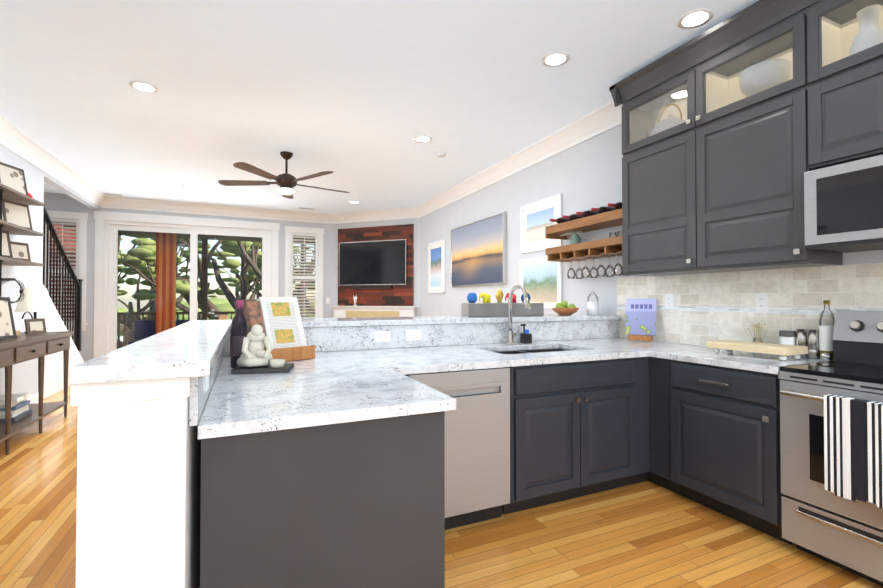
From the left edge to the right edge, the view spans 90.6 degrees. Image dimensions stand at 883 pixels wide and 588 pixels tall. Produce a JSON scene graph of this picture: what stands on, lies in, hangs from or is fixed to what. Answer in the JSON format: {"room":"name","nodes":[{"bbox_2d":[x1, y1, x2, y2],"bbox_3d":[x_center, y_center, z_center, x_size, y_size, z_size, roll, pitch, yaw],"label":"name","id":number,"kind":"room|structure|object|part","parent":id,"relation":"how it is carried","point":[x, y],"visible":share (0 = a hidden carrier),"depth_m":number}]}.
{"room":"kitchen","nodes":[
{"label":"kitchen","id":0,"kind":"room"},
{"bbox_2d":[0,144,99,395],"bbox_3d":[-3.517,-0.232,2.166,0.100,3.020,11.600,0,-1,-24],"label":"wall","id":1,"kind":"structure","parent":0,"point":[25,377],"depth_m":5.04},
{"bbox_2d":[0,278,24,303],"bbox_3d":[-3.979,0.094,4.037,0.076,0.487,0.525,0,-1,-24],"label":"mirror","id":2,"kind":"object","parent":1,"relation":"attached to","point":[20,291],"visible":0.85,"depth_m":4.16},
{"bbox_2d":[0,183,43,295],"bbox_3d":[-3.911,-0.479,3.489,0.256,1.056,2.730,0,-1,-24],"label":"shelf unit","id":3,"kind":"object","parent":1,"relation":"attached to","point":[9,193],"visible":0.98,"depth_m":4.32},
{"bbox_2d":[0,162,27,195],"label":"picture frames","id":4,"kind":"object","parent":3,"relation":"on","point":[13,177],"depth_m":4.41},
{"bbox_2d":[2,230,30,261],"label":"picture frames","id":5,"kind":"object","parent":3,"relation":"on","point":[10,249],"depth_m":4.48},
{"bbox_2d":[2,199,32,229],"label":"picture frames","id":6,"kind":"object","parent":3,"relation":"on","point":[16,213],"depth_m":4.49},
{"bbox_2d":[27,393,37,403],"bbox_3d":[-1.032,1.228,3.266,5.350,0.130,11.600,0,-1,-24],"label":"baseboard","id":7,"kind":"structure","parent":1,"relation":"attached to","point":[33,399],"depth_m":5.13},
{"bbox_2d":[0,100,622,223],"bbox_3d":[-1.024,-1.631,3.324,5.380,0.190,11.630,0,-1,-24],"label":"crown molding","id":8,"kind":"structure","parent":1,"relation":"attached to","point":[590,125],"depth_m":6.17},
{"bbox_2d":[44,192,332,361],"bbox_3d":[-4.638,-0.154,8.076,5.250,3.020,0.100,0,-1,-24],"label":"wall","id":9,"kind":"structure","parent":0,"point":[59,202],"depth_m":7.59},
{"bbox_2d":[45,224,74,323],"bbox_3d":[-6.355,-0.325,7.292,0.392,1.638,0.059,0,-1,-24],"label":"window shutters","id":10,"kind":"object","parent":9,"relation":"attached to","point":[46,224],"depth_m":7.26},
{"bbox_2d":[50,218,78,278],"bbox_3d":[-6.303,-0.757,7.320,0.378,0.990,0.059,0,-1,-24],"label":"window shutters","id":11,"kind":"object","parent":9,"relation":"attached to","point":[54,221],"depth_m":7.35},
{"bbox_2d":[47,210,323,357],"bbox_3d":[-4.521,-0.027,8.046,4.620,2.765,0.050,0,-1,-24],"label":"door frame","id":12,"kind":"structure","parent":9,"relation":"attached to","point":[100,217],"depth_m":7.68},
{"bbox_2d":[103,220,271,354],"bbox_3d":[-4.587,0.046,8.081,2.690,2.620,0.110,0,-1,-24],"label":"door","id":13,"kind":"structure","parent":9,"relation":"in","point":[110,332],"depth_m":7.91},
{"bbox_2d":[290,233,317,317],"bbox_3d":[-2.798,-0.375,8.895,0.530,1.712,0.059,0,-1,-24],"label":"window shutters","id":14,"kind":"object","parent":9,"relation":"attached to","point":[314,278],"depth_m":8.89},
{"bbox_2d":[332,218,420,317],"bbox_3d":[-1.313,-0.144,8.780,2.008,3.020,0.100,0,-1,21],"label":"wall","id":15,"kind":"structure","parent":0,"point":[416,222],"depth_m":8.59},
{"bbox_2d":[338,224,413,305],"bbox_3d":[-1.341,-0.555,8.724,1.700,1.580,0.030,0,-1,21],"label":"panel","id":16,"kind":"object","parent":15,"relation":"attached to","point":[399,295],"visible":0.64,"depth_m":8.65},
{"bbox_2d":[339,239,406,288],"bbox_3d":[-1.388,-0.577,8.685,1.516,0.953,0.070,0,-1,21],"label":"wall-mounted tv","id":17,"kind":"object","parent":16,"relation":"attached to","point":[382,262],"visible":1,"depth_m":8.65},
{"bbox_2d":[0,0,757,213],"bbox_3d":[-1.565,-1.780,3.066,6.920,0.100,12.000,0,-1,-24],"label":"ceiling","id":18,"kind":"structure","parent":0,"point":[356,97],"depth_m":3.59},
{"bbox_2d":[103,193,123,195],"bbox_3d":[-5.520,-1.669,7.315,0.320,0.009,0.110,0,-1,-24],"label":"ceiling vent","id":19,"kind":"object","parent":18,"relation":"in","point":[103,193],"depth_m":7.31},
{"bbox_2d":[129,81,157,92],"bbox_3d":[-2.473,-1.719,3.632,0.198,0.006,0.198,0,-1,-33],"label":"recessed light","id":20,"kind":"object","parent":18,"relation":"in","point":[141,86],"depth_m":3.63},
{"bbox_2d":[218,151,349,198],"bbox_3d":[-1.872,-1.447,5.333,1.548,0.504,1.526,0,-1,-24],"label":"fan","id":21,"kind":"object","parent":18,"relation":"hanging from","point":[286,182],"visible":1,"depth_m":5.21},
{"bbox_2d":[414,136,431,142],"bbox_3d":[-0.204,-1.704,4.807,0.198,0.006,0.198,0,-1,-33],"label":"recessed light","id":22,"kind":"object","parent":18,"relation":"in","point":[423,139],"depth_m":4.81},
{"bbox_2d":[436,152,445,157],"bbox_3d":[-0.007,-1.685,5.302,0.120,0.029,0.117,0,-1,-24],"label":"smoke detector","id":23,"kind":"object","parent":18,"relation":"in","point":[440,154],"depth_m":5.27},
{"bbox_2d":[542,51,569,66],"bbox_3d":[0.838,-1.725,3.212,0.198,0.006,0.198,0,-1,-33],"label":"recessed light","id":24,"kind":"object","parent":18,"relation":"in","point":[558,58],"depth_m":3.21},
{"bbox_2d":[677,8,713,28],"bbox_3d":[1.596,-1.731,2.751,0.198,0.006,0.198,0,-1,-33],"label":"recessed light","id":25,"kind":"object","parent":18,"relation":"in","point":[695,18],"depth_m":2.74},
{"bbox_2d":[0,386,882,587],"bbox_3d":[-1.565,1.340,3.025,6.920,0.100,12.000,0,-1,-24],"label":"floor","id":26,"kind":"structure","parent":0,"point":[646,534],"depth_m":2.25},
{"bbox_2d":[0,331,73,454],"bbox_3d":[-3.705,0.840,3.438,0.572,0.910,2.600,0,-1,-24],"label":"console table","id":27,"kind":"object","parent":26,"relation":"on","point":[23,347],"visible":1,"depth_m":3.95},
{"bbox_2d":[0,297,16,339],"label":"picture frames","id":28,"kind":"object","parent":27,"relation":"on","point":[7,327],"depth_m":3.71},
{"bbox_2d":[0,393,31,422],"bbox_3d":[-3.699,1.024,3.352,0.296,0.208,1.693,0,-1,-24],"label":"books","id":29,"kind":"object","parent":27,"relation":"on","point":[20,409],"visible":0.79,"depth_m":3.96},
{"bbox_2d":[15,288,53,333],"bbox_3d":[-4.116,0.167,4.393,0.300,0.458,0.432,0,-1,-24],"label":"table lamp","id":30,"kind":"object","parent":27,"relation":"on","point":[35,300],"visible":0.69,"depth_m":4.38},
{"bbox_2d":[24,318,46,334],"label":"picture frames","id":31,"kind":"object","parent":27,"relation":"on","point":[32,326],"depth_m":4.26},
{"bbox_2d":[42,285,83,398],"bbox_3d":[-5.416,-0.071,5.048,1.135,2.775,3.980,0,-1,-24],"label":"flight","id":32,"kind":"object","parent":26,"relation":"on","point":[53,376],"visible":0.23,"depth_m":5.83},
{"bbox_2d":[43,206,82,350],"bbox_3d":[-5.140,-0.364,5.772,0.090,2.446,2.085,0,-1,-24],"label":"stair railing","id":33,"kind":"object","parent":32,"relation":"on","point":[77,323],"visible":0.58,"depth_m":6.10},
{"bbox_2d":[70,361,221,587],"bbox_3d":[-1.064,0.739,1.773,0.210,1.069,1.740,0,-1,-24],"label":"wall","id":34,"kind":"structure","parent":26,"relation":"on","point":[138,502],"depth_m":1.00},
{"bbox_2d":[205,376,208,390],"bbox_3d":[-0.773,0.256,1.443,0.005,0.115,0.080,0,-1,-24],"label":"electrical outlet plate","id":35,"kind":"object","parent":34,"relation":"attached to","point":[207,377],"depth_m":1.41},
{"bbox_2d":[200,411,444,587],"bbox_3d":[-0.633,0.842,2.031,0.740,0.870,1.490,0,-1,-24],"label":"base cabinet","id":36,"kind":"object","parent":26,"relation":"on","point":[358,504],"depth_m":1.34},
{"bbox_2d":[330,306,417,317],"bbox_3d":[-1.364,0.801,8.645,1.880,1.125,0.160,0,-1,21],"label":"fireplace surround","id":37,"kind":"object","parent":26,"relation":"on","point":[369,311],"visible":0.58,"depth_m":8.60},
{"bbox_2d":[222,320,616,359],"bbox_3d":[0.009,0.759,3.314,3.412,1.069,0.140,0,-1,-24],"label":"wall","id":38,"kind":"structure","parent":26,"relation":"on","point":[586,320],"depth_m":3.33},
{"bbox_2d":[69,314,620,384],"bbox_3d":[0.315,0.194,2.642,3.412,0.038,2.270,0,-1,-24],"label":"bar","id":39,"kind":"object","parent":38,"relation":"on","point":[192,348],"visible":0.83,"depth_m":1.28},
{"bbox_2d":[461,303,543,316],"bbox_3d":[0.540,0.134,3.797,0.760,0.110,0.130,0,-1,-24],"label":"planter box","id":40,"kind":"object","parent":39,"relation":"on","point":[483,309],"visible":0.98,"depth_m":3.70},
{"bbox_2d":[467,293,476,302],"bbox_3d":[0.257,0.033,3.671,0.090,0.085,0.088,0,-1,-24],"label":"figurine","id":41,"kind":"object","parent":40,"relation":"on","point":[471,297],"visible":1,"depth_m":3.64},
{"bbox_2d":[479,293,490,302],"bbox_3d":[0.368,0.033,3.721,0.116,0.087,0.070,0,-1,-24],"label":"figurine","id":42,"kind":"object","parent":40,"relation":"on","point":[486,298],"visible":1,"depth_m":3.70},
{"bbox_2d":[496,289,503,302],"bbox_3d":[0.503,0.014,3.782,0.068,0.125,0.068,0,-1,-24],"label":"figurine","id":43,"kind":"object","parent":40,"relation":"on","point":[499,295],"visible":1,"depth_m":3.76},
{"bbox_2d":[505,293,515,302],"bbox_3d":[0.606,0.034,3.828,0.116,0.087,0.070,0,-1,-24],"label":"figurine","id":44,"kind":"object","parent":40,"relation":"on","point":[513,298],"visible":0.6,"depth_m":3.81},
{"bbox_2d":[521,293,530,302],"bbox_3d":[0.750,0.036,3.893,0.090,0.085,0.088,0,-1,-24],"label":"figurine","id":45,"kind":"object","parent":40,"relation":"on","point":[529,297],"visible":0.44,"depth_m":3.87},
{"bbox_2d":[552,308,578,314],"bbox_3d":[1.132,0.159,3.992,0.250,0.065,0.246,0,-1,-24],"label":"fruit bowl","id":46,"kind":"object","parent":39,"relation":"on","point":[565,311],"visible":0.9,"depth_m":3.91},
{"bbox_2d":[556,300,575,307],"bbox_3d":[1.140,0.112,3.999,0.186,0.106,0.158,0,-1,-24],"label":"lime","id":47,"kind":"object","parent":46,"relation":"in","point":[563,304],"visible":0.56,"depth_m":3.97},
{"bbox_2d":[587,291,598,314],"bbox_3d":[1.403,0.084,4.049,0.110,0.215,0.110,0,-1,-24],"label":"canister","id":48,"kind":"object","parent":39,"relation":"on","point":[592,308],"visible":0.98,"depth_m":4.01},
{"bbox_2d":[374,331,389,341],"bbox_3d":[-0.409,0.295,3.029,0.115,0.075,0.005,0,-1,-24],"label":"electrical outlet plate","id":49,"kind":"object","parent":38,"relation":"attached to","point":[379,336],"depth_m":3.03},
{"bbox_2d":[406,330,420,340],"bbox_3d":[-0.200,0.293,3.123,0.115,0.075,0.005,0,-1,-24],"label":"electrical outlet plate","id":50,"kind":"object","parent":38,"relation":"attached to","point":[410,334],"depth_m":3.12},
{"bbox_2d":[406,367,509,529],"bbox_3d":[-0.035,0.849,2.640,0.600,0.872,0.710,0,-1,-24],"label":"dishwasher","id":51,"kind":"object","parent":26,"relation":"on","point":[477,454],"visible":0.6,"depth_m":2.36},
{"bbox_2d":[572,357,643,482],"bbox_3d":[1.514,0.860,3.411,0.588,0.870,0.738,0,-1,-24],"label":"base cabinet","id":52,"kind":"object","parent":26,"relation":"on","point":[608,395],"depth_m":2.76},
{"bbox_2d":[189,320,833,439],"bbox_3d":[0.466,0.411,2.547,3.213,0.393,1.641,0,-1,-24],"label":"countertop","id":53,"kind":"structure","parent":52,"relation":"on","point":[334,383],"depth_m":2.33},
{"bbox_2d":[230,300,247,367],"bbox_3d":[-1.013,0.199,2.191,0.083,0.337,0.081,0,-1,-24],"label":"bottle","id":54,"kind":"object","parent":53,"relation":"on","point":[239,329],"visible":0.88,"depth_m":2.16},
{"bbox_2d":[231,363,293,373],"bbox_3d":[-0.847,0.356,2.089,0.250,0.020,0.170,0,-1,-10],"label":"base","id":55,"kind":"object","parent":53,"relation":"on","point":[287,367],"visible":0.88,"depth_m":2.02},
{"bbox_2d":[237,325,272,366],"bbox_3d":[-0.884,0.245,2.076,0.162,0.202,0.158,0,-1,-24],"label":"seated statue","id":56,"kind":"object","parent":55,"relation":"on","point":[255,341],"visible":1,"depth_m":2.05},
{"bbox_2d":[269,359,284,367],"bbox_3d":[-0.777,0.328,2.066,0.072,0.032,0.072,0,-1,-24],"label":"bowl","id":57,"kind":"object","parent":55,"relation":"on","point":[276,363],"visible":1,"depth_m":2.04},
{"bbox_2d":[243,311,314,361],"bbox_3d":[-0.931,0.220,2.474,0.231,0.302,0.350,-1,-1,42],"label":"book stand","id":58,"kind":"object","parent":53,"relation":"on","point":[296,353],"visible":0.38,"depth_m":2.43},
{"bbox_2d":[242,297,306,349],"bbox_3d":[-0.943,0.180,2.489,0.048,0.341,0.317,-29,-19,38],"label":"open cookbook","id":59,"kind":"object","parent":58,"relation":"on","point":[278,320],"visible":0.65,"depth_m":2.48},
{"bbox_2d":[506,285,530,343],"bbox_3d":[0.595,0.156,3.257,0.112,0.452,0.284,0,-1,-24],"label":"pull-down faucet","id":60,"kind":"object","parent":53,"relation":"on","point":[511,334],"visible":1,"depth_m":3.32},
{"bbox_2d":[520,324,531,342],"bbox_3d":[0.657,0.309,3.419,0.085,0.149,0.060,0,-1,-24],"label":"soap caddy","id":61,"kind":"object","parent":53,"relation":"on","point":[525,336],"visible":0.96,"depth_m":3.40},
{"bbox_2d":[628,334,652,341],"bbox_3d":[1.620,0.360,3.562,0.180,0.050,0.070,-1,-1,34],"label":"stand","id":62,"kind":"object","parent":53,"relation":"on","point":[647,338],"visible":0.98,"depth_m":3.53},
{"bbox_2d":[625,299,656,335],"bbox_3d":[1.635,0.186,3.586,0.230,0.300,0.008,0,-11,34],"label":"magazine","id":63,"kind":"object","parent":62,"relation":"on","point":[640,316],"visible":0.86,"depth_m":3.58},
{"bbox_2d":[706,340,807,360],"bbox_3d":[1.881,0.336,2.630,0.210,0.075,0.455,0,-1,-24],"label":"cutting board","id":64,"kind":"object","parent":53,"relation":"on","point":[783,351],"visible":1,"depth_m":2.52},
{"bbox_2d":[747,322,768,342],"bbox_3d":[2.044,0.279,2.823,0.078,0.193,0.131,0,-1,-24],"label":"vase","id":65,"kind":"object","parent":53,"relation":"on","point":[758,339],"visible":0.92,"depth_m":2.81},
{"bbox_2d":[779,330,795,355],"bbox_3d":[2.110,0.298,2.659,0.088,0.150,0.088,0,-1,-24],"label":"canister","id":66,"kind":"object","parent":53,"relation":"on","point":[787,337],"visible":0.65,"depth_m":2.63},
{"bbox_2d":[796,329,819,358],"bbox_3d":[2.152,0.290,2.565,0.054,0.165,0.113,0,-1,-24],"label":"grinders","id":67,"kind":"object","parent":53,"relation":"on","point":[809,338],"visible":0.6,"depth_m":2.54},
{"bbox_2d":[820,353,831,360],"bbox_3d":[2.144,0.351,2.436,0.052,0.040,0.051,0,-1,-24],"label":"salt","id":68,"kind":"object","parent":53,"relation":"on","point":[825,356],"visible":0.96,"depth_m":2.42},
{"bbox_2d":[819,300,834,359],"bbox_3d":[2.198,0.204,2.490,0.073,0.335,0.071,0,-1,-24],"label":"oil bottle","id":69,"kind":"object","parent":53,"relation":"on","point":[825,339],"visible":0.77,"depth_m":2.48},
{"bbox_2d":[644,357,791,544],"bbox_3d":[1.819,0.850,2.684,0.628,0.870,0.789,0,-1,-24],"label":"base cabinet","id":70,"kind":"object","parent":26,"relation":"on","point":[712,433],"depth_m":2.49},
{"bbox_2d":[778,310,882,585],"bbox_3d":[2.102,0.681,1.960,0.690,1.190,0.754,0,-1,-24],"label":"range","id":71,"kind":"object","parent":26,"relation":"on","point":[819,521],"visible":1,"depth_m":2.07},
{"bbox_2d":[824,394,882,508],"bbox_3d":[1.777,0.668,1.868,0.050,0.431,0.210,0,-1,-24],"label":"striped towel","id":72,"kind":"object","parent":71,"relation":"hanging from","point":[853,449],"visible":1,"depth_m":1.86},
{"bbox_2d":[421,0,882,363],"bbox_3d":[1.744,-0.211,3.757,0.100,3.020,10.180,0,-1,-24],"label":"wall","id":73,"kind":"structure","parent":0,"point":[586,175],"depth_m":4.76},
{"bbox_2d":[428,239,444,292],"bbox_3d":[-0.090,-0.469,7.673,0.030,0.900,0.690,0,-1,-24],"label":"framed picture","id":74,"kind":"object","parent":73,"relation":"attached to","point":[441,288],"visible":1,"depth_m":7.57},
{"bbox_2d":[431,247,440,286],"bbox_3d":[-0.099,-0.469,7.669,0.003,0.668,0.458,0,-1,-24],"label":"panel","id":75,"kind":"object","parent":74,"relation":"attached to","point":[435,266],"visible":1,"depth_m":7.64},
{"bbox_2d":[451,212,506,286],"bbox_3d":[0.496,-0.587,6.348,0.050,0.930,1.570,0,-1,-24],"label":"framed picture","id":76,"kind":"object","parent":73,"relation":"attached to","point":[504,249],"visible":0.88,"depth_m":5.64},
{"bbox_2d":[452,214,502,285],"bbox_3d":[0.484,-0.587,6.343,0.003,0.892,1.532,0,-1,-24],"label":"panel","id":77,"kind":"object","parent":76,"relation":"attached to","point":[477,252],"visible":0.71,"depth_m":6.24},
{"bbox_2d":[520,256,562,307],"bbox_3d":[1.121,-0.130,4.978,0.030,0.580,0.750,0,-1,-24],"label":"framed picture","id":78,"kind":"object","parent":73,"relation":"attached to","point":[559,278],"visible":0.31,"depth_m":4.81},
{"bbox_2d":[523,261,556,301],"bbox_3d":[1.113,-0.130,4.974,0.003,0.448,0.618,0,-1,-24],"label":"panel","id":79,"kind":"object","parent":78,"relation":"attached to","point":[539,282],"visible":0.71,"depth_m":4.93},
{"bbox_2d":[521,193,562,253],"bbox_3d":[1.125,-0.780,4.978,0.030,0.570,0.740,0,-1,-24],"label":"framed picture","id":80,"kind":"object","parent":73,"relation":"attached to","point":[555,202],"depth_m":4.97},
{"bbox_3d":[1.117,-0.780,4.974,0.003,0.328,0.498,0,-1,-24],"label":"panel picture of beach","id":81,"kind":"part","parent":80,"relation":"part of"},
{"bbox_2d":[545,208,621,261],"bbox_3d":[1.400,-0.519,4.072,0.268,0.355,1.030,0,-1,-24],"label":"wine rack","id":82,"kind":"object","parent":73,"relation":"attached to","point":[595,248],"visible":0.77,"depth_m":4.01},
{"bbox_2d":[550,218,558,223],"bbox_3d":[1.217,-0.732,4.393,0.300,0.076,0.076,0,-1,-24],"label":"bottle","id":83,"kind":"object","parent":82,"relation":"on","point":[551,220],"depth_m":4.34},
{"bbox_2d":[559,214,574,222],"bbox_3d":[1.295,-0.735,4.220,0.300,0.076,0.076,0,-1,-24],"label":"bottle","id":84,"kind":"object","parent":82,"relation":"on","point":[564,218],"depth_m":4.21},
{"bbox_2d":[561,231,590,243],"bbox_3d":[1.317,-0.525,4.292,0.314,0.172,0.316,0,-1,-24],"label":"potted plant","id":85,"kind":"object","parent":82,"relation":"on","point":[575,238],"visible":0.85,"depth_m":4.26},
{"bbox_2d":[573,211,587,218],"bbox_3d":[1.373,-0.737,4.047,0.300,0.076,0.076,0,-1,-24],"label":"bottle","id":86,"kind":"object","parent":82,"relation":"on","point":[578,215],"depth_m":4.02},
{"bbox_2d":[587,206,603,215],"bbox_3d":[1.451,-0.739,3.874,0.300,0.076,0.076,0,-1,-24],"label":"bottle","id":87,"kind":"object","parent":82,"relation":"on","point":[592,211],"depth_m":3.86},
{"bbox_2d":[567,253,630,278],"bbox_3d":[1.418,-0.247,3.971,0.180,0.190,0.662,0,-1,-24],"label":"stemware","id":88,"kind":"object","parent":82,"relation":"hanging from","point":[613,273],"visible":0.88,"depth_m":4.01},
{"bbox_2d":[603,202,621,211],"bbox_3d":[1.529,-0.741,3.700,0.300,0.076,0.076,0,-1,-24],"label":"bottle","id":89,"kind":"object","parent":82,"relation":"on","point":[618,205],"depth_m":3.67},
{"bbox_2d":[609,231,620,237],"bbox_3d":[1.560,-0.496,3.804,0.072,0.100,0.242,0,-1,-24],"label":"glass","id":90,"kind":"object","parent":82,"relation":"on","point":[617,233],"visible":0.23,"depth_m":3.86},
{"bbox_2d":[622,120,708,275],"bbox_3d":[1.734,-0.658,3.236,0.347,1.010,0.691,0,-1,-24],"label":"upper cabinet","id":91,"kind":"object","parent":73,"relation":"attached to","point":[653,166],"depth_m":3.20},
{"bbox_2d":[653,103,685,133],"bbox_3d":[1.686,-1.267,3.316,0.255,0.313,0.346,0,-1,-24],"label":"basket","id":92,"kind":"object","parent":91,"relation":"in","point":[672,122],"depth_m":3.19},
{"bbox_2d":[665,294,673,307],"bbox_3d":[1.806,0.056,3.463,0.007,0.115,0.075,0,-1,-24],"label":"electrical outlet plate","id":93,"kind":"object","parent":73,"relation":"attached to","point":[669,298],"depth_m":3.46},
{"bbox_2d":[617,263,882,349],"bbox_3d":[2.236,0.105,2.527,0.010,0.534,3.140,0,-1,-24],"label":"tile backsplash","id":94,"kind":"structure","parent":73,"relation":"attached to","point":[714,306],"depth_m":2.92},
{"bbox_2d":[756,293,768,310],"bbox_3d":[2.085,0.053,2.843,0.007,0.115,0.075,0,-1,-24],"label":"electrical outlet plate","id":95,"kind":"object","parent":73,"relation":"attached to","point":[762,302],"depth_m":2.84},
{"bbox_2d":[685,72,842,272],"bbox_3d":[1.967,-0.665,2.719,0.347,1.010,0.692,0,-1,-24],"label":"upper cabinet","id":96,"kind":"object","parent":73,"relation":"attached to","point":[714,183],"depth_m":2.59},
{"bbox_2d":[738,59,791,96],"bbox_3d":[1.982,-1.246,2.683,0.264,0.253,0.260,0,-1,-24],"label":"bowl","id":97,"kind":"object","parent":96,"relation":"in","point":[782,71],"depth_m":2.60},
{"bbox_2d":[809,41,882,170],"bbox_3d":[2.266,-0.926,2.057,0.347,0.506,0.763,0,-1,-24],"label":"upper cabinet","id":98,"kind":"object","parent":73,"relation":"attached to","point":[846,92],"depth_m":2.18},
{"bbox_2d":[804,154,882,252],"bbox_3d":[2.241,-0.441,2.036,0.405,0.405,0.748,0,-1,-24],"label":"microwave","id":99,"kind":"object","parent":98,"relation":"attached to","point":[843,207],"visible":0.98,"depth_m":2.14},
{"bbox_2d":[849,4,882,55],"bbox_3d":[2.193,-1.290,2.240,0.150,0.330,0.150,0,-1,-24],"label":"jug","id":100,"kind":"object","parent":98,"relation":"in","point":[872,20],"depth_m":2.21},
{"label":"outside","id":101,"kind":"structure","parent":0,"visible":0},
{"bbox_3d":[-43.523,8.596,96.539,120.000,0.250,187.650,0,-1,-24],"label":"ground","id":102,"kind":"structure","parent":101,"visible":0},
{"bbox_2d":[49,225,75,320],"bbox_3d":[-10.345,1.871,9.153,4.650,11.000,0.200,0,-1,-24],"label":"brick building","id":103,"kind":"structure","parent":102,"relation":"on","point":[64,264],"depth_m":9.90},
{"bbox_2d":[117,297,314,335],"bbox_3d":[-46.106,5.497,99.390,126.290,9.476,17.993,0,-1,-24],"label":"bushes","id":104,"kind":"object","parent":102,"relation":"on","point":[221,303],"depth_m":94.92},
{"bbox_2d":[117,235,314,347],"bbox_3d":[-11.667,0.593,21.076,25.444,14.133,21.226,0,-1,-24],"label":"trees","id":105,"kind":"object","parent":102,"relation":"on","point":[247,262],"depth_m":15.25},
{"bbox_3d":[-4.848,4.386,9.518,5.800,5.980,2.790,0,-1,-24],"label":"floor","id":106,"kind":"structure","parent":102,"relation":"on","visible":0},
{"bbox_2d":[123,320,188,346],"bbox_3d":[-5.756,0.969,9.022,1.200,0.840,0.750,0,-1,-24],"label":"bench","id":107,"kind":"object","parent":106,"relation":"on","point":[132,336],"depth_m":9.02},
{"bbox_2d":[155,232,175,333],"bbox_3d":[-5.271,0.010,8.360,0.330,2.700,0.080,0,-1,-24],"label":"drapes","id":108,"kind":"object","parent":106,"relation":"on","point":[168,301],"depth_m":8.34},
{"bbox_2d":[57,222,314,348],"bbox_3d":[-4.869,-0.033,9.622,5.800,2.860,2.890,0,-1,-24],"label":"rail","id":109,"kind":"object","parent":106,"relation":"on","point":[203,314],"visible":0.02,"depth_m":10.56},
{"bbox_2d":[208,309,227,319],"bbox_3d":[-4.834,0.859,9.412,0.500,1.070,0.500,0,-1,-24],"label":"decor","id":110,"kind":"object","parent":106,"relation":"on","point":[223,317],"depth_m":9.38}
]}

